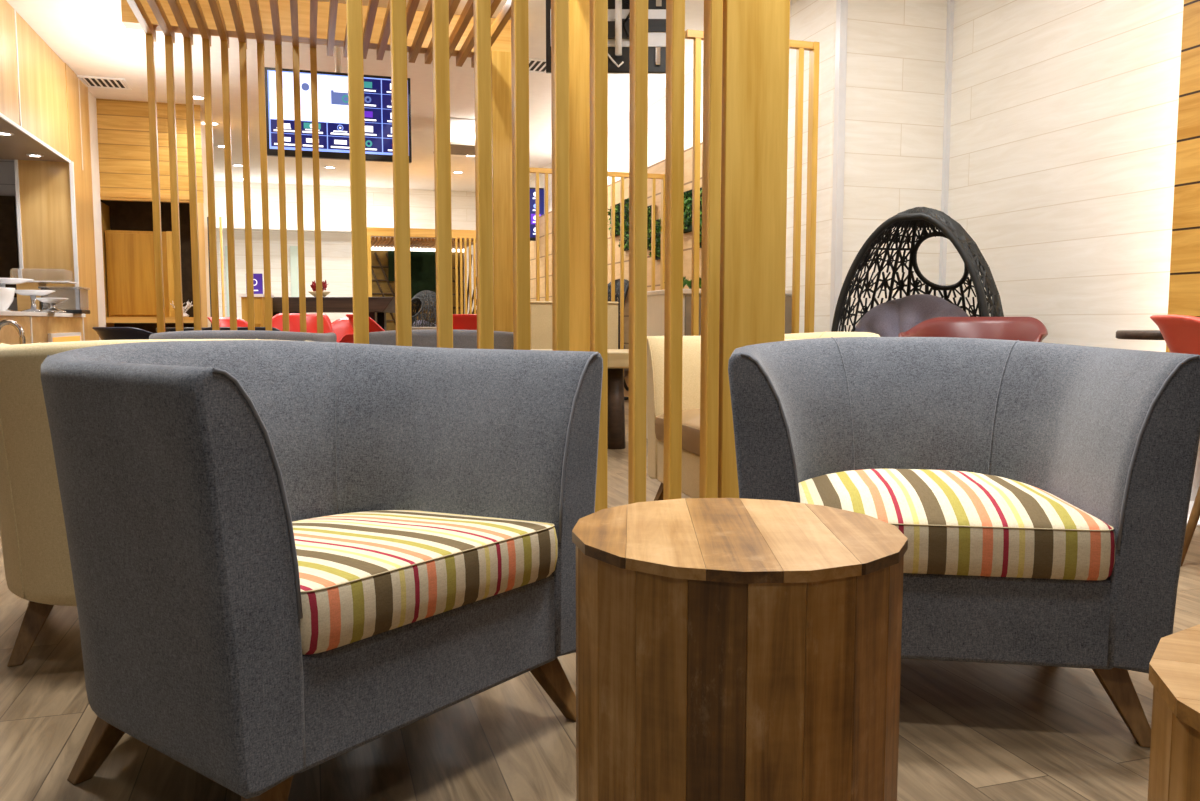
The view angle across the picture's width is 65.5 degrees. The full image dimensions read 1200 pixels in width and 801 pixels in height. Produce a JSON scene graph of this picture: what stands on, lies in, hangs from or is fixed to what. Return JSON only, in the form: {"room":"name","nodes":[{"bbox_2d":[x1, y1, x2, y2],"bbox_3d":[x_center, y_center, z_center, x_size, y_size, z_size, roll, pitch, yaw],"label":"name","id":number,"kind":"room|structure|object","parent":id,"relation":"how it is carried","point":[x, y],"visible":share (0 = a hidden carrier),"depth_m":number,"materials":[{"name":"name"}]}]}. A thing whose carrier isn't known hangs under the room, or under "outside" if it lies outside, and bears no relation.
{"room":"airport lounge","nodes":[
{"label":"airport lounge","id":0,"kind":"room"},
{"bbox_2d":[0,159,19,310],"bbox_3d":[-6.072,-1.383,8.150,2.504,2.950,0.101,-1,5,-17],"label":"wall","id":1,"kind":"structure","parent":0,"point":[7,169],"depth_m":8.30,"materials":[{"name":"tile"}]},
{"bbox_2d":[0,196,18,296],"bbox_3d":[-5.946,-1.354,8.123,1.528,0.896,0.030,-1,5,-17],"label":"window","id":2,"kind":"structure","parent":1,"relation":"in","point":[8,229],"depth_m":8.31,"materials":[{"name":"black glass"}]},
{"bbox_2d":[18,63,98,340],"bbox_3d":[-4.809,-1.397,8.307,0.401,2.950,0.830,-1,5,-17],"label":"wall column","id":3,"kind":"structure","parent":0,"point":[44,186],"depth_m":7.94,"materials":[{"name":"brown wood"}]},
{"bbox_2d":[14,160,23,267],"bbox_3d":[-4.876,-1.375,7.845,0.024,1.285,0.023,-2,5,-17],"label":"trim","id":4,"kind":"structure","parent":3,"relation":"attached to","point":[15,161],"depth_m":7.82,"materials":[{"name":"white plastic"}]},
{"bbox_2d":[69,161,78,286],"bbox_3d":[-4.485,-1.386,7.969,0.028,1.285,0.028,-1,5,-17],"label":"trim","id":5,"kind":"structure","parent":3,"relation":"attached to","point":[71,164],"depth_m":7.95,"materials":[{"name":"white plastic"}]},
{"bbox_2d":[88,90,105,339],"bbox_3d":[-5.161,-1.445,8.881,0.680,2.950,0.480,-1,5,-17],"label":"wall","id":6,"kind":"structure","parent":0,"point":[91,99],"depth_m":9.01,"materials":[{"name":"white paint"}]},
{"bbox_2d":[101,202,113,326],"bbox_3d":[-5.067,-1.011,9.504,0.087,1.982,0.620,-1,5,-17],"label":"door frame","id":7,"kind":"structure","parent":6,"relation":"attached to","point":[105,216],"depth_m":9.48,"materials":[{"name":"brown wood"}]},
{"bbox_2d":[101,200,193,332],"bbox_3d":[-4.960,-1.528,9.872,1.455,2.950,0.061,-1,5,-17],"label":"wall","id":8,"kind":"structure","parent":0,"point":[124,215],"depth_m":9.91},
{"bbox_2d":[100,191,193,322],"bbox_3d":[-4.621,-1.445,9.601,0.885,1.290,0.592,-1,5,-17],"label":"upper cabinet","id":9,"kind":"object","parent":8,"relation":"attached to","point":[130,263],"visible":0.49,"depth_m":9.50,"materials":[{"name":"brown wood"}]},
{"bbox_2d":[106,317,193,322],"bbox_3d":[-4.613,-0.833,9.661,0.855,0.060,0.580,-1,5,-17],"label":"shelf","id":10,"kind":"object","parent":9,"relation":"attached to","point":[108,319],"depth_m":9.36,"materials":[{"name":"brown wood"}]},
{"bbox_2d":[170,300,192,316],"bbox_3d":[-4.282,-0.944,9.567,0.209,0.176,0.200,-1,5,-13],"label":"ornament","id":11,"kind":"object","parent":9,"relation":"on","point":[189,304],"visible":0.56,"depth_m":9.56,"materials":[{"name":"white ceramic"}]},
{"bbox_2d":[96,98,203,202],"bbox_3d":[-4.474,-2.475,9.304,0.935,0.968,0.080,-1,5,-17],"label":"wall","id":12,"kind":"structure","parent":0,"point":[122,125],"depth_m":9.23,"materials":[{"name":"orange wood"}]},
{"bbox_2d":[197,108,210,326],"bbox_3d":[-4.243,-1.543,10.043,0.104,2.950,1.200,-1,5,-17],"label":"wall","id":13,"kind":"structure","parent":0,"point":[202,209],"depth_m":9.53,"materials":[{"name":"brown wood"}]},
{"bbox_2d":[215,181,475,232],"bbox_3d":[-6.030,-3.054,14.649,9.320,0.710,0.450,-1,5,-17],"label":"wall","id":14,"kind":"structure","parent":0,"point":[335,201],"depth_m":14.97,"materials":[{"name":"white paint"}]},
{"bbox_2d":[216,230,476,322],"bbox_3d":[-6.082,-1.598,14.940,9.320,2.240,0.102,-1,5,-17],"label":"wall","id":15,"kind":"structure","parent":0,"point":[336,248],"depth_m":15.22,"materials":[{"name":"white paint"}]},
{"bbox_2d":[225,246,229,316],"bbox_3d":[-5.915,-1.495,14.938,0.104,1.934,0.040,-1,5,-17],"label":"window","id":16,"kind":"structure","parent":15,"relation":"in","point":[226,250],"depth_m":14.88,"materials":[{"name":"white glass"}]},
{"bbox_2d":[290,246,298,296],"bbox_3d":[-4.953,-1.532,15.235,0.154,1.957,0.040,-1,5,-17],"label":"window","id":17,"kind":"structure","parent":15,"relation":"in","point":[293,249],"depth_m":15.16,"materials":[{"name":"white glass"}]},
{"bbox_2d":[6,0,797,191],"bbox_3d":[-3.846,-2.550,3.944,13.120,0.080,22.200,-1,5,-17],"label":"ceiling","id":18,"kind":"structure","parent":0,"point":[91,37],"depth_m":8.24,"materials":[{"name":"paint"}]},
{"bbox_2d":[0,0,82,165],"bbox_3d":[-4.352,-2.255,5.864,0.938,0.825,4.907,-1,5,-17],"label":"bulkhead","id":19,"kind":"object","parent":18,"relation":"attached to","point":[33,98],"visible":1,"depth_m":6.94,"materials":[{"name":"brown wood"}]},
{"bbox_2d":[0,131,13,135],"bbox_3d":[-4.266,-1.910,6.679,0.124,0.009,0.124,0,5,0],"label":"recessed light","id":20,"kind":"object","parent":19,"relation":"attached to","point":[1,132],"visible":1,"depth_m":6.68,"materials":[{"name":"white plastic"}]},
{"bbox_2d":[26,154,43,156],"bbox_3d":[-4.577,-1.984,7.559,0.124,0.009,0.124,0,5,0],"label":"recessed light","id":21,"kind":"object","parent":19,"relation":"attached to","point":[31,155],"visible":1,"depth_m":7.55,"materials":[{"name":"white plastic"}]},
{"bbox_2d":[77,75,131,89],"bbox_3d":[-4.492,-2.883,8.467,0.380,0.014,0.380,-1,5,-17],"label":"ceiling vent","id":22,"kind":"object","parent":18,"relation":"in","point":[88,81],"visible":1,"depth_m":8.46,"materials":[{"name":"white plastic"}]},
{"bbox_2d":[193,95,203,99],"bbox_3d":[-3.901,-2.932,9.031,0.164,0.009,0.164,0,5,0],"label":"recessed light","id":23,"kind":"object","parent":18,"relation":"in","point":[197,97],"visible":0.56,"depth_m":9.03,"materials":[{"name":"white plastic"}]},
{"bbox_2d":[265,46,411,162],"bbox_3d":[-1.928,-2.271,6.894,1.029,0.971,0.136,-1,5,-17],"label":"television","id":24,"kind":"object","parent":18,"relation":"hanging from","point":[332,87],"visible":0.63,"depth_m":6.83,"materials":[{"name":"black plastic"}]},
{"bbox_2d":[450,118,474,155],"bbox_3d":[-1.487,-2.903,10.293,0.620,0.279,0.620,-1,5,-17],"label":"ceiling light","id":25,"kind":"object","parent":18,"relation":"attached to","point":[462,131],"visible":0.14,"depth_m":10.00,"materials":[{"name":"white plastic"}]},
{"bbox_2d":[450,142,474,155],"bbox_3d":[-1.487,-2.774,10.304,0.620,0.020,0.620,-1,5,-17],"label":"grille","id":26,"kind":"object","parent":25,"relation":"attached to","point":[457,148],"depth_m":10.20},
{"bbox_2d":[530,188,543,240],"bbox_3d":[-1.005,-2.773,13.184,0.706,1.025,0.136,-1,5,-17],"label":"television","id":27,"kind":"object","parent":18,"relation":"hanging from","point":[532,190],"visible":0.2,"depth_m":13.16,"materials":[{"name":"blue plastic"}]},
{"bbox_2d":[529,58,550,73],"bbox_3d":[-0.525,-2.836,7.907,0.380,0.014,0.380,-1,5,-17],"label":"ceiling vent","id":28,"kind":"object","parent":18,"relation":"in","point":[536,65],"visible":0.31,"depth_m":7.90,"materials":[{"name":"white plastic"}]},
{"bbox_2d":[546,0,665,73],"bbox_3d":[0.092,-2.372,5.856,0.866,0.596,0.116,0,5,-1],"label":"sign","id":29,"kind":"object","parent":18,"relation":"hanging from","point":[618,10],"visible":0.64,"depth_m":5.87,"materials":[{"name":"black plastic"}]},
{"bbox_2d":[0,400,1199,800],"bbox_3d":[-2.082,0.247,6.728,18.000,0.060,26.000,-1,5,-17],"label":"floor","id":30,"kind":"structure","parent":0,"point":[969,731],"depth_m":1.72,"materials":[{"name":"brown wood"}]},
{"bbox_2d":[0,319,25,343],"bbox_3d":[-3.010,-0.015,4.744,0.184,0.793,0.100,-1,5,-17],"label":"tap","id":31,"kind":"object","parent":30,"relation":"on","point":[17,326],"visible":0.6,"depth_m":4.72,"materials":[{"name":"silver metal"}]},
{"bbox_2d":[0,311,85,344],"bbox_3d":[-4.205,-0.123,5.694,0.990,0.850,4.695,-1,5,-17],"label":"counter","id":32,"kind":"object","parent":30,"relation":"on","point":[36,326],"depth_m":6.69,"materials":[{"name":"brown wood"}]},
{"bbox_2d":[0,287,15,310],"bbox_3d":[-4.341,-0.719,6.676,0.280,0.174,0.280,0,5,0],"label":"bowl","id":33,"kind":"object","parent":32,"relation":"on","point":[6,294],"visible":0.92,"depth_m":6.65,"materials":[{"name":"white ceramic"}]},
{"bbox_2d":[0,278,33,310],"bbox_3d":[-4.560,-0.799,7.126,0.420,0.258,0.420,0,5,0],"label":"cake stand","id":34,"kind":"object","parent":32,"relation":"on","point":[3,281],"visible":0.56,"depth_m":7.05,"materials":[{"name":"white ceramic"}]},
{"bbox_2d":[15,290,55,311],"bbox_3d":[-4.287,-0.749,7.058,0.300,0.168,0.300,0,5,0],"label":"cake stand","id":35,"kind":"object","parent":32,"relation":"on","point":[32,293],"visible":0.84,"depth_m":7.00,"materials":[{"name":"silver metal"}]},
{"bbox_2d":[0,311,85,316],"bbox_3d":[-4.205,-0.531,5.659,0.990,0.030,4.695,-1,5,-17],"label":"countertop","id":36,"kind":"structure","parent":32,"relation":"on","point":[2,313],"depth_m":6.66,"materials":[{"name":"white stone"}]},
{"bbox_2d":[10,268,76,310],"bbox_3d":[-4.585,-0.897,7.678,0.440,0.360,0.300,-1,5,-17],"label":"display box","id":37,"kind":"object","parent":32,"relation":"on","point":[41,277],"visible":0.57,"depth_m":7.55,"materials":[{"name":"clear plastic"}]},
{"bbox_2d":[29,281,76,283],"bbox_3d":[-4.585,-0.973,7.672,0.440,0.012,0.300,-1,5,-17],"label":"tray","id":38,"kind":"object","parent":37,"relation":"on","point":[30,282],"depth_m":7.59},
{"bbox_2d":[35,298,68,312],"bbox_3d":[-4.087,-0.711,6.966,0.220,0.108,0.220,0,5,0],"label":"cake stand","id":39,"kind":"object","parent":32,"relation":"on","point":[51,301],"visible":0.96,"depth_m":6.91,"materials":[{"name":"silver metal"}]},
{"bbox_2d":[38,286,89,313],"bbox_3d":[-4.420,-0.827,7.714,0.310,0.215,0.330,-1,5,-17],"label":"display box","id":40,"kind":"object","parent":32,"relation":"on","point":[77,303],"visible":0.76,"depth_m":7.59,"materials":[{"name":"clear glass"}]},
{"bbox_2d":[64,310,89,313],"bbox_3d":[-4.420,-0.735,7.722,0.300,0.030,0.320,-1,5,-17],"label":"tray","id":41,"kind":"object","parent":40,"relation":"on","point":[68,311],"depth_m":7.61,"materials":[{"name":"black plastic"}]},
{"bbox_2d":[48,332,80,341],"bbox_3d":[-4.225,-0.386,7.391,0.028,0.300,0.950,-1,5,-17],"label":"box","id":42,"kind":"object","parent":32,"relation":"attached to","point":[73,336],"visible":0.36,"depth_m":7.28,"materials":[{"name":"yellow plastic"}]},
{"bbox_2d":[92,327,153,339],"bbox_3d":[-3.393,-0.172,6.937,0.656,0.748,0.651,3,6,30],"label":"shell chair","id":43,"kind":"object","parent":30,"relation":"on","point":[105,333],"visible":0.09,"depth_m":6.63,"materials":[{"name":"black plastic"}]},
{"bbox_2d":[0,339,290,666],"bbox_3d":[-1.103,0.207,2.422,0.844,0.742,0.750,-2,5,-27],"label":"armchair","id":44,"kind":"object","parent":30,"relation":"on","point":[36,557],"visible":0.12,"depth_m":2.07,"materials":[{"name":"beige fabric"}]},
{"bbox_2d":[156,327,205,331],"bbox_3d":[-3.331,-0.226,7.608,0.520,0.735,0.520,0,5,0],"label":"pedestal table","id":45,"kind":"object","parent":30,"relation":"on","point":[167,329],"visible":0.18,"depth_m":7.35,"materials":[{"name":"black plastic"}]},
{"bbox_2d":[207,217,211,326],"bbox_3d":[-3.839,-0.900,9.225,0.200,1.806,0.195,0,5,0],"label":"pole","id":46,"kind":"object","parent":30,"relation":"on","point":[207,217],"visible":0.1,"depth_m":9.18,"materials":[{"name":"brown wood"}]},
{"bbox_2d":[219,217,224,316],"bbox_3d":[-3.828,-0.936,9.488,0.200,1.835,0.195,0,5,0],"label":"pole","id":47,"kind":"object","parent":30,"relation":"on","point":[220,218],"visible":0.44,"depth_m":9.44,"materials":[{"name":"white wood"}]},
{"bbox_2d":[207,317,247,326],"bbox_3d":[-3.093,-0.319,8.207,0.651,0.828,0.656,1,5,10],"label":"shell chair","id":48,"kind":"object","parent":30,"relation":"on","point":[223,321],"visible":0.02,"depth_m":8.34,"materials":[{"name":"red plastic"}]},
{"bbox_2d":[202,327,279,330],"bbox_3d":[-2.677,-0.176,6.984,0.656,0.748,0.651,-2,5,-20],"label":"shell chair","id":49,"kind":"object","parent":30,"relation":"on","point":[206,328],"visible":0.02,"depth_m":6.67,"materials":[{"name":"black plastic"}]},
{"bbox_2d":[149,330,336,341],"bbox_3d":[-1.795,0.014,4.711,0.844,0.742,0.750,-1,5,-10],"label":"armchair","id":50,"kind":"object","parent":30,"relation":"on","point":[197,334],"visible":0.09,"depth_m":4.35,"materials":[{"name":"grey fabric"}]},
{"bbox_2d":[239,294,273,326],"bbox_3d":[-3.564,-0.571,9.731,0.239,1.065,0.330,0,5,0],"label":"base cabinet","id":51,"kind":"object","parent":30,"relation":"on","point":[259,299],"visible":0.23,"depth_m":9.56,"materials":[{"name":"brown wood"}]},
{"bbox_2d":[246,274,262,293],"bbox_3d":[-3.582,-1.208,9.671,0.165,0.214,0.023,0,5,0],"label":"sign","id":52,"kind":"object","parent":51,"relation":"on","point":[257,278],"visible":0.57,"depth_m":9.66,"materials":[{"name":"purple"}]},
{"bbox_2d":[272,313,333,332],"bbox_3d":[-2.836,-0.387,8.775,0.656,0.867,0.651,-1,5,-8],"label":"shell chair","id":53,"kind":"object","parent":30,"relation":"on","point":[294,318],"visible":0.07,"depth_m":8.98,"materials":[{"name":"red plastic"}]},
{"bbox_2d":[41,340,602,800],"bbox_3d":[-0.535,0.264,1.739,0.750,0.742,0.844,4,6,37],"label":"armchair","id":54,"kind":"object","parent":30,"relation":"on","point":[288,558],"visible":0.99,"depth_m":1.45,"materials":[{"name":"fabric"}]},
{"bbox_2d":[292,510,557,654],"bbox_3d":[-0.457,0.280,1.681,0.554,0.102,0.572,4,6,37],"label":"seat cushion","id":55,"kind":"object","parent":54,"relation":"on","point":[367,577],"depth_m":1.53,"materials":[{"name":"fabric"}]},
{"bbox_2d":[272,297,394,330],"bbox_3d":[-2.926,-0.616,10.385,1.458,1.045,0.800,0,5,0],"label":"bar table","id":56,"kind":"object","parent":30,"relation":"on","point":[378,306],"visible":0.24,"depth_m":9.95,"materials":[{"name":"brown wood"}]},
{"bbox_2d":[309,280,329,296],"bbox_3d":[-3.047,-1.221,10.133,0.240,0.203,0.240,0,5,0],"label":"flower","id":57,"kind":"object","parent":56,"relation":"on","point":[324,284],"visible":0.44,"depth_m":10.10,"materials":[{"name":"red plant"}]},
{"bbox_2d":[332,318,353,342],"bbox_3d":[-2.678,-0.425,9.469,0.656,0.828,0.651,4,6,40],"label":"shell chair","id":58,"kind":"object","parent":30,"relation":"on","point":[342,327],"visible":0.04,"depth_m":9.69,"materials":[{"name":"red plastic"}]},
{"bbox_2d":[121,0,589,350],"bbox_3d":[-1.226,-1.082,4.575,2.613,2.950,4.333,-1,5,-17],"label":"pergola","id":59,"kind":"object","parent":30,"relation":"on","point":[312,22],"visible":0.56,"depth_m":6.22,"materials":[{"name":"brown wood"}]},
{"bbox_2d":[346,314,384,331],"bbox_3d":[-2.077,-0.391,8.885,0.651,0.858,0.656,-3,6,-30],"label":"shell chair","id":60,"kind":"object","parent":30,"relation":"on","point":[373,326],"visible":0.05,"depth_m":8.58,"materials":[{"name":"red plastic"}]},
{"bbox_2d":[367,227,476,330],"bbox_3d":[-2.244,-1.382,13.572,2.304,2.037,1.620,-1,5,-17],"label":"doorway","id":61,"kind":"object","parent":30,"relation":"on","point":[380,251],"visible":0.4,"depth_m":13.92,"materials":[{"name":"brown wood"}]},
{"bbox_2d":[411,290,436,326],"bbox_3d":[-2.256,-0.836,12.123,0.809,1.193,0.677,3,6,30],"label":"egg chair","id":62,"kind":"object","parent":30,"relation":"on","point":[424,295],"visible":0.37,"depth_m":11.92,"materials":[{"name":"black wicker"}]},
{"bbox_2d":[412,320,436,326],"bbox_3d":[-2.209,-0.743,12.078,0.676,0.596,0.332,3,6,30],"label":"cushion","id":63,"kind":"object","parent":62,"relation":"on","point":[428,324],"depth_m":11.86,"materials":[{"name":"grey fabric"}]},
{"bbox_2d":[412,327,436,329],"bbox_3d":[-1.968,-0.522,11.218,0.750,0.720,0.400,-1,5,-17],"label":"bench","id":64,"kind":"object","parent":30,"relation":"on","point":[413,328],"visible":0.02,"depth_m":10.95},
{"bbox_2d":[369,330,513,349],"bbox_3d":[-0.857,-0.022,5.139,0.844,0.742,0.750,-1,5,-6],"label":"armchair","id":65,"kind":"object","parent":30,"relation":"on","point":[420,338],"visible":0.08,"depth_m":4.77,"materials":[{"name":"grey fabric"}]},
{"bbox_2d":[453,314,476,329],"bbox_3d":[-1.253,-0.415,9.171,0.656,0.858,0.651,-1,5,-10],"label":"shell chair","id":66,"kind":"object","parent":30,"relation":"on","point":[460,321],"visible":0.03,"depth_m":8.87,"materials":[{"name":"red plastic"}]},
{"bbox_2d":[346,0,789,511],"bbox_3d":[-0.066,-0.924,2.697,1.285,2.950,0.166,-1,5,-17],"label":"slatted screen","id":67,"kind":"object","parent":30,"relation":"on","point":[746,42],"visible":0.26,"depth_m":2.71,"materials":[{"name":"brown wood"}]},
{"bbox_2d":[530,301,617,348],"bbox_3d":[-0.246,-0.368,7.996,0.794,0.953,0.200,-1,5,-17],"label":"bench","id":68,"kind":"object","parent":30,"relation":"on","point":[540,311],"visible":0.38,"depth_m":7.82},
{"bbox_2d":[531,349,628,448],"bbox_3d":[-0.176,-0.018,5.940,0.760,0.600,0.600,0,5,0],"label":"dining table","id":69,"kind":"object","parent":30,"relation":"on","point":[618,359],"visible":0.27,"depth_m":5.72,"materials":[{"name":"light wood"},{"name":"dark brown metal"}]},
{"bbox_2d":[529,167,664,373],"bbox_3d":[-0.042,-0.960,8.231,1.359,2.092,0.060,-1,5,-17],"label":"divider","id":70,"kind":"object","parent":30,"relation":"on","point":[545,171],"visible":0.22,"depth_m":8.24,"materials":[{"name":"brown wood"}]},
{"bbox_2d":[608,279,628,399],"bbox_3d":[0.163,-0.636,9.578,0.693,1.221,0.828,2,5,20],"label":"egg chair","id":71,"kind":"object","parent":30,"relation":"on","point":[617,281],"visible":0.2,"depth_m":9.34,"materials":[{"name":"black wicker"}]},
{"bbox_2d":[646,289,791,438],"bbox_3d":[0.746,-0.230,6.173,0.818,0.982,0.700,-1,5,-17],"label":"planter box","id":72,"kind":"object","parent":30,"relation":"on","point":[655,299],"visible":0.06,"depth_m":5.94,"materials":[{"name":"white grey-taupe paint"}]},
{"bbox_2d":[664,276,686,287],"bbox_3d":[0.504,-0.760,5.977,0.135,0.085,0.252,-1,5,-17],"label":"plant","id":73,"kind":"object","parent":72,"relation":"on","point":[684,278],"visible":0.12,"depth_m":5.88,"materials":[{"name":"green plant"}]},
{"bbox_2d":[687,277,700,288],"bbox_3d":[0.633,-0.764,6.005,0.128,0.096,0.253,-1,5,-17],"label":"plant","id":74,"kind":"object","parent":72,"relation":"on","point":[689,283],"visible":0.3,"depth_m":6.04,"materials":[{"name":"green plant"}]},
{"bbox_2d":[572,498,907,800],"bbox_3d":[0.183,0.422,1.280,0.437,0.500,0.442,0,5,5],"label":"table","id":75,"kind":"object","parent":30,"relation":"on","point":[728,649],"visible":1,"depth_m":1.09,"materials":[{"name":"brown wood"}]},
{"bbox_2d":[685,29,819,335],"bbox_3d":[0.890,-0.901,5.521,0.840,2.429,0.060,-1,5,-17],"label":"divider","id":76,"kind":"object","parent":30,"relation":"on","point":[813,48],"visible":0.23,"depth_m":5.55,"materials":[{"name":"brown wood"}]},
{"bbox_2d":[647,332,879,500],"bbox_3d":[0.646,0.110,3.569,0.750,0.742,0.844,-1,5,-15],"label":"armchair","id":77,"kind":"object","parent":30,"relation":"on","point":[691,350],"visible":0.16,"depth_m":3.76,"materials":[{"name":"beige fabric"}]},
{"bbox_2d":[655,409,699,455],"bbox_3d":[0.552,0.104,3.542,0.554,0.140,0.572,-1,5,-15],"label":"seat cushion","id":78,"kind":"object","parent":77,"relation":"on","point":[690,417],"depth_m":3.42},
{"bbox_2d":[831,207,1003,336],"bbox_3d":[1.718,-0.339,5.065,0.941,1.387,0.788,4,6,41],"label":"egg chair","id":79,"kind":"object","parent":30,"relation":"on","point":[890,318],"visible":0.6,"depth_m":5.15,"materials":[{"name":"black wicker"}]},
{"bbox_2d":[854,294,968,336],"bbox_3d":[1.677,-0.242,5.143,0.786,0.693,0.386,4,6,41],"label":"cushion","id":80,"kind":"object","parent":79,"relation":"on","point":[890,318],"depth_m":5.18,"materials":[{"name":"purple fabric"}]},
{"bbox_2d":[728,337,1199,747],"bbox_3d":[0.716,0.235,2.089,0.844,0.742,0.750,1,5,9],"label":"armchair","id":81,"kind":"object","parent":30,"relation":"on","point":[1039,493],"visible":0.83,"depth_m":1.77,"materials":[{"name":"fabric"}]},
{"bbox_2d":[798,469,1115,579],"bbox_3d":[0.701,0.235,1.992,0.572,0.140,0.554,1,5,9],"label":"seat cushion","id":82,"kind":"object","parent":81,"relation":"on","point":[962,524],"depth_m":1.75,"materials":[{"name":"fabric"}]},
{"bbox_2d":[898,317,1047,341],"bbox_3d":[1.621,0.037,4.090,0.603,0.808,0.602,3,6,34],"label":"shell chair","id":83,"kind":"object","parent":30,"relation":"on","point":[1031,329],"visible":0.11,"depth_m":4.27,"materials":[{"name":"red plastic"}]},
{"bbox_2d":[1116,330,1199,525],"bbox_3d":[2.410,0.092,3.771,0.600,0.745,0.600,0,5,0],"label":"pedestal table","id":84,"kind":"object","parent":30,"relation":"on","point":[1120,334],"visible":0.3,"depth_m":3.75,"materials":[{"name":"brown wood"}]},
{"bbox_2d":[1148,624,1199,800],"bbox_3d":[0.645,0.472,0.682,0.440,0.500,0.441,-1,5,-7],"label":"table","id":85,"kind":"object","parent":30,"relation":"on","point":[1174,666],"visible":1,"depth_m":0.72,"materials":[{"name":"brown wood"}]},
{"bbox_2d":[1150,315,1199,565],"bbox_3d":[2.158,0.124,3.057,0.651,0.808,0.657,3,6,35],"label":"shell chair","id":86,"kind":"object","parent":30,"relation":"on","point":[1181,333],"visible":0.7,"depth_m":2.99,"materials":[{"name":"red plastic"}]},
{"bbox_2d":[530,142,702,396],"bbox_3d":[-0.352,-1.332,11.718,0.102,2.250,8.680,-1,5,-17],"label":"wall panel","id":87,"kind":"object","parent":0,"point":[657,168],"depth_m":9.54,"materials":[{"name":"beige wood"}]},
{"bbox_2d":[608,203,619,235],"bbox_3d":[0.146,-1.891,9.718,0.117,0.336,0.352,-1,5,-17],"label":"wall planter","id":88,"kind":"object","parent":87,"relation":"attached to","point":[617,206],"visible":0.46,"depth_m":9.62,"materials":[{"name":"green plant"}]},
{"bbox_2d":[615,203,619,235],"bbox_3d":[0.177,-1.880,9.724,0.045,0.314,0.299,-1,5,-17],"label":"tray","id":89,"kind":"object","parent":88,"relation":"on","point":[617,207],"depth_m":9.61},
{"bbox_2d":[617,198,628,250],"bbox_3d":[0.268,-1.772,9.344,0.122,0.516,0.452,-1,5,-17],"label":"wall planter","id":90,"kind":"object","parent":87,"relation":"attached to","point":[626,201],"visible":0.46,"depth_m":9.35,"materials":[{"name":"green plant"}]},
{"bbox_2d":[624,198,628,250],"bbox_3d":[0.293,-1.770,9.360,0.045,0.505,0.384,-1,5,-17],"label":"tray","id":91,"kind":"object","parent":90,"relation":"on","point":[626,212],"depth_m":9.35,"materials":[{"name":"green plant"}]},
{"bbox_2d":[647,205,655,248],"bbox_3d":[0.433,-1.643,8.823,0.107,0.421,0.331,-1,5,-17],"label":"wall planter","id":92,"kind":"object","parent":87,"relation":"attached to","point":[649,208],"visible":0.32,"depth_m":8.72,"materials":[{"name":"green plant"}]},
{"bbox_2d":[648,218,660,259],"bbox_3d":[0.516,-1.479,8.550,0.113,0.373,0.374,-1,5,-17],"label":"wall planter","id":93,"kind":"object","parent":87,"relation":"attached to","point":[657,222],"visible":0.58,"depth_m":8.50,"materials":[{"name":"green plant"}]},
{"bbox_2d":[655,219,660,259],"bbox_3d":[0.551,-1.477,8.554,0.045,0.357,0.282,-1,5,-17],"label":"tray","id":94,"kind":"object","parent":93,"relation":"on","point":[657,222],"depth_m":8.50,"materials":[{"name":"green plant"}]},
{"bbox_2d":[683,189,691,232],"bbox_3d":[0.729,-1.602,7.889,0.113,0.344,0.368,-1,5,-17],"label":"wall planter","id":95,"kind":"object","parent":87,"relation":"attached to","point":[687,215],"visible":0.58,"depth_m":7.84,"materials":[{"name":"green plant"}]},
{"bbox_2d":[699,187,701,247],"bbox_3d":[0.826,-1.475,7.545,0.119,0.505,0.352,-1,5,-17],"label":"wall planter","id":96,"kind":"object","parent":87,"relation":"attached to","point":[700,239],"visible":0.13,"depth_m":7.59,"materials":[{"name":"green plant"}]},
{"bbox_2d":[530,0,833,332],"bbox_3d":[-0.070,-1.633,11.124,0.103,2.950,10.730,-1,5,-17],"label":"wall","id":97,"kind":"structure","parent":0,"point":[810,20],"depth_m":6.33,"materials":[{"name":"white paint"}]},
{"bbox_2d":[827,0,946,331],"bbox_3d":[1.922,-1.210,6.091,0.900,2.950,0.100,-1,5,-17],"label":"wall","id":98,"kind":"structure","parent":0,"point":[896,49],"depth_m":5.98,"materials":[{"name":"white wood"}]},
{"bbox_2d":[830,0,847,331],"bbox_3d":[1.504,-1.194,5.904,0.050,2.950,0.050,-1,5,-17],"label":"trim","id":99,"kind":"structure","parent":98,"relation":"attached to","point":[841,5],"depth_m":5.86,"materials":[{"name":"white paint"}]},
{"bbox_2d":[938,0,953,298],"bbox_3d":[2.264,-1.214,6.134,0.040,2.950,0.040,-1,5,-17],"label":"trim","id":100,"kind":"structure","parent":98,"relation":"attached to","point":[950,3],"depth_m":6.07,"materials":[{"name":"silver metal"}]},
{"bbox_2d":[946,0,1183,351],"bbox_3d":[3.548,-0.885,2.228,0.100,2.950,8.270,-1,5,-17],"label":"wall","id":101,"kind":"structure","parent":0,"point":[1064,113],"depth_m":5.13,"materials":[{"name":"white tile"}]},
{"bbox_2d":[1166,0,1199,351],"bbox_3d":[3.450,-0.842,1.722,0.051,2.950,5.360,-1,5,-17],"label":"cladding","id":102,"kind":"object","parent":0,"point":[1184,283],"visible":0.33,"depth_m":4.20,"materials":[{"name":"brown wood"}]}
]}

